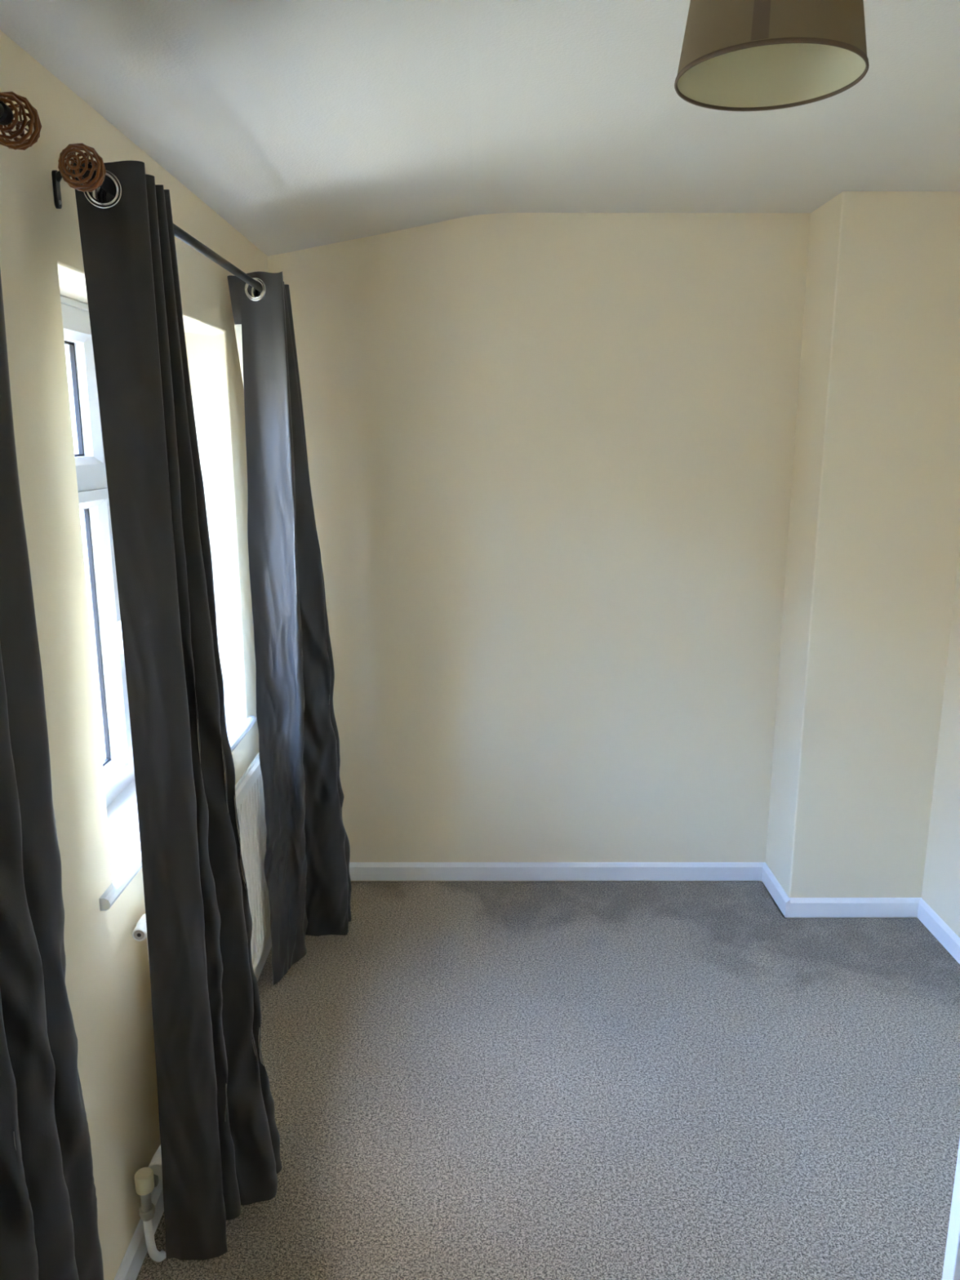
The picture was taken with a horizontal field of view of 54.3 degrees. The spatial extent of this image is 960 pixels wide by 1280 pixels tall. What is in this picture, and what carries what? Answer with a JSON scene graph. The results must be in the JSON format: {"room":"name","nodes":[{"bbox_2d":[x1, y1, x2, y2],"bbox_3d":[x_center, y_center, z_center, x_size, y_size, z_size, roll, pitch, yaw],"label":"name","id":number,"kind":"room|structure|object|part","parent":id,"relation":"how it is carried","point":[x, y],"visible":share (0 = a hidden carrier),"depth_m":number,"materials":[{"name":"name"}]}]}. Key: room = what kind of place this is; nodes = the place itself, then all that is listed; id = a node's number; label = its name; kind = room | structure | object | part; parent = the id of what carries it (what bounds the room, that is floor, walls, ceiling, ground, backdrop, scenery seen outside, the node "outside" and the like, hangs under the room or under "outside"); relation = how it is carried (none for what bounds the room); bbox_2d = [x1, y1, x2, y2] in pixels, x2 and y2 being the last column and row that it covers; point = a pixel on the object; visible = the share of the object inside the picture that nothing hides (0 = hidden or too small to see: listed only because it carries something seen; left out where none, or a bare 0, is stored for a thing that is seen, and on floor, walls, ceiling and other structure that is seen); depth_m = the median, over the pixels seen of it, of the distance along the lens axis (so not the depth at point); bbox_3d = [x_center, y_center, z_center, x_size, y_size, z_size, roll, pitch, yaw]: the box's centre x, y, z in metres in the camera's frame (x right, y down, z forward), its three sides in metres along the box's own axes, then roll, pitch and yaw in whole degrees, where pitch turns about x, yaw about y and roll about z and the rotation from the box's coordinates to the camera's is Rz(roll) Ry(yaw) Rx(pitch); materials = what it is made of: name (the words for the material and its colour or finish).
{"room":"empty bedroom","nodes":[
{"label":"empty bedroom","id":0,"kind":"room"},
{"bbox_2d":[0,30,268,1279],"bbox_3d":[-0.830,0.174,0.986,0.230,2.640,5.252,0,12,0],"label":"wall","id":1,"kind":"structure","parent":0,"point":[108,975],"depth_m":1.72,"materials":[{"name":"beige paint"}]},
{"bbox_2d":[0,91,41,150],"bbox_3d":[-0.640,-0.494,0.398,0.150,0.077,1.697,0,12,0],"label":"curtain rod","id":2,"kind":"object","parent":1,"relation":"attached to","point":[6,115],"visible":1,"depth_m":1.19,"materials":[{"name":"black metal"}]},
{"bbox_2d":[0,270,103,1279],"bbox_3d":[-0.586,0.393,1.096,0.128,2.089,0.523,0,12,0],"label":"curtain","id":3,"kind":"object","parent":2,"relation":"hanging from","point":[49,1223],"visible":1,"depth_m":1.18,"materials":[{"name":"grey fabric"}]},
{"bbox_2d":[51,142,262,293],"bbox_3d":[-0.640,-0.860,2.077,0.150,0.077,1.445,0,12,0],"label":"curtain rod","id":4,"kind":"object","parent":1,"relation":"attached to","point":[95,177],"visible":0.7,"depth_m":1.43,"materials":[{"name":"black metal"}]},
{"bbox_3d":[-0.649,-0.757,1.575,0.133,0.066,0.011,0,12,0],"label":"bracket arm","id":5,"kind":"part","parent":4,"relation":"part of","materials":[{"name":"black metal"}]},
{"bbox_2d":[71,158,282,1260],"bbox_3d":[-0.549,0.229,1.839,0.212,2.084,0.333,0,12,0],"label":"curtain","id":6,"kind":"object","parent":4,"relation":"hanging from","point":[220,1136],"visible":0.98,"depth_m":1.74,"materials":[{"name":"grey fabric"}]},
{"bbox_2d":[226,271,351,986],"bbox_3d":[-0.568,0.005,2.875,0.205,2.089,0.446,3,13,13],"label":"curtain","id":7,"kind":"object","parent":4,"relation":"hanging from","point":[306,864],"visible":1,"depth_m":2.76,"materials":[{"name":"grey fabric"}]},
{"bbox_2d":[60,294,256,911],"bbox_3d":[-0.892,-0.155,2.219,0.396,1.233,1.178,0,12,0],"label":"window","id":8,"kind":"structure","parent":1,"relation":"in","point":[107,643],"depth_m":2.16,"materials":[{"name":"white plastic"}]},
{"bbox_3d":[-0.868,-0.744,2.111,0.008,0.016,1.068,0,12,0],"label":"trim","id":9,"kind":"part","parent":8,"relation":"part of","materials":[{"name":"white plastic"}]},
{"bbox_3d":[-0.891,-0.495,1.906,0.063,0.326,0.482,0,12,0],"label":"fanlight sash","id":10,"kind":"part","parent":8,"relation":"part of","materials":[{"name":"white plastic"}]},
{"bbox_3d":[-0.903,-0.197,2.230,0.063,1.155,1.088,0,12,0],"label":"frame","id":11,"kind":"part","parent":8,"relation":"part of","materials":[{"name":"white plastic"}]},
{"bbox_3d":[-0.891,0.033,2.022,0.063,0.690,0.482,0,12,0],"label":"casement sash","id":12,"kind":"part","parent":8,"relation":"part of","materials":[{"name":"white plastic"}]},
{"bbox_3d":[-0.846,0.008,2.240,0.032,0.110,0.020,0,12,0],"label":"handle","id":13,"kind":"part","parent":8,"relation":"part of","materials":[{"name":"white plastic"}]},
{"bbox_3d":[-0.784,0.372,2.334,0.181,0.025,1.178,0,12,0],"label":"sill","id":14,"kind":"part","parent":8,"relation":"part of","materials":[{"name":"white plastic"}]},
{"bbox_2d":[114,933,271,1279],"bbox_3d":[-0.708,1.431,1.157,0.014,0.070,5.052,0,12,0],"label":"baseboard","id":15,"kind":"structure","parent":1,"relation":"attached to","point":[130,1267],"depth_m":1.95,"materials":[{"name":"white wood"}]},
{"bbox_2d":[132,752,271,1262],"bbox_3d":[-0.678,0.817,2.405,0.070,0.738,1.168,0,12,0],"label":"radiator","id":16,"kind":"object","parent":1,"relation":"attached to","point":[249,790],"visible":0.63,"depth_m":2.70,"materials":[{"name":"white metal"}]},
{"bbox_3d":[-0.677,0.740,2.462,0.006,0.594,1.021,0,12,0],"label":"panel","id":17,"kind":"part","parent":16,"relation":"part of","materials":[{"name":"white metal"}]},
{"bbox_3d":[-0.670,0.740,2.462,0.016,0.590,1.021,0,12,0],"label":"panel","id":18,"kind":"part","parent":16,"relation":"part of","materials":[{"name":"white metal"}]},
{"bbox_2d":[0,0,959,256],"bbox_3d":[0.335,-0.905,0.648,2.700,0.317,5.252,0,12,0],"label":"ceiling","id":19,"kind":"structure","parent":0,"point":[302,124],"depth_m":2.02,"materials":[{"name":"beige paint"}]},
{"bbox_2d":[674,0,868,111],"bbox_3d":[0.387,-0.877,1.226,0.248,0.260,0.248,0,12,0],"label":"pendant lamp","id":20,"kind":"object","parent":19,"relation":"hanging from","point":[740,55],"visible":1,"depth_m":1.26,"materials":[{"name":"brown fabric"}]},
{"bbox_3d":[0.387,-0.844,1.234,0.246,0.190,0.246,0,12,0],"label":"lamp shade","id":21,"kind":"part","parent":20,"relation":"part of","materials":[{"name":"brown fabric"}]},
{"bbox_2d":[267,213,810,881],"bbox_3d":[0.480,-0.364,3.454,2.590,2.640,0.200,0,12,0],"label":"wall","id":22,"kind":"structure","parent":0,"point":[550,455],"depth_m":3.34,"materials":[{"name":"beige paint"}]},
{"bbox_2d":[349,862,764,880],"bbox_3d":[0.194,0.895,3.619,1.818,0.070,0.014,0,12,0],"label":"baseboard","id":23,"kind":"structure","parent":22,"relation":"attached to","point":[358,871],"depth_m":3.61,"materials":[{"name":"white wood"}]},
{"bbox_2d":[136,881,954,1278],"bbox_3d":[0.318,1.564,1.212,2.515,0.188,5.402,0,12,0],"label":"floor","id":24,"kind":"structure","parent":0,"point":[762,882],"depth_m":3.40,"materials":[{"name":"grey carpet"}]},
{"bbox_2d":[136,881,959,1279],"bbox_3d":[0.430,1.472,1.163,2.265,0.011,5.026,0,12,0],"label":"carpet","id":25,"kind":"object","parent":24,"relation":"on","point":[470,1080],"visible":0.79,"depth_m":2.48,"materials":[{"name":"grey carpet"}]},
{"bbox_2d":[765,191,959,918],"bbox_3d":[1.389,-0.318,3.242,0.572,2.640,0.334,0,12,0],"label":"wall","id":26,"kind":"structure","parent":0,"point":[873,550],"depth_m":3.10,"materials":[{"name":"beige paint"}]},
{"bbox_2d":[761,862,790,917],"bbox_3d":[1.096,0.925,3.480,0.014,0.070,0.298,0,12,0],"label":"baseboard","id":27,"kind":"structure","parent":26,"relation":"attached to","point":[769,880],"depth_m":3.45,"materials":[{"name":"white wood"}]},
{"bbox_2d":[788,897,920,917],"bbox_3d":[1.339,0.955,3.341,0.472,0.070,0.014,0,12,0],"label":"baseboard","id":28,"kind":"structure","parent":26,"relation":"attached to","point":[799,907],"depth_m":3.33,"materials":[{"name":"white wood"}]},
{"bbox_2d":[921,547,959,937],"bbox_3d":[1.635,0.174,0.986,0.120,2.640,5.252,0,12,0],"label":"wall","id":29,"kind":"structure","parent":0,"point":[940,891],"depth_m":3.15,"materials":[{"name":"beige paint"}]},
{"bbox_2d":[917,897,959,964],"bbox_3d":[1.568,1.127,2.555,0.014,0.070,1.623,0,12,0],"label":"baseboard","id":30,"kind":"structure","parent":29,"relation":"attached to","point":[945,935],"depth_m":3.18,"materials":[{"name":"white wood"}]},
{"bbox_3d":[1.635,0.422,1.116,0.148,2.060,0.890,0,12,0],"label":"doorway","id":31,"kind":"structure","parent":29,"relation":"in","visible":0},
{"bbox_2d":[942,1139,959,1279],"bbox_3d":[1.188,0.375,1.481,0.735,1.980,0.161,0,12,0],"label":"door","id":32,"kind":"structure","parent":31,"relation":"attached to","point":[951,1270],"depth_m":1.62,"materials":[{"name":"white"}]}
]}

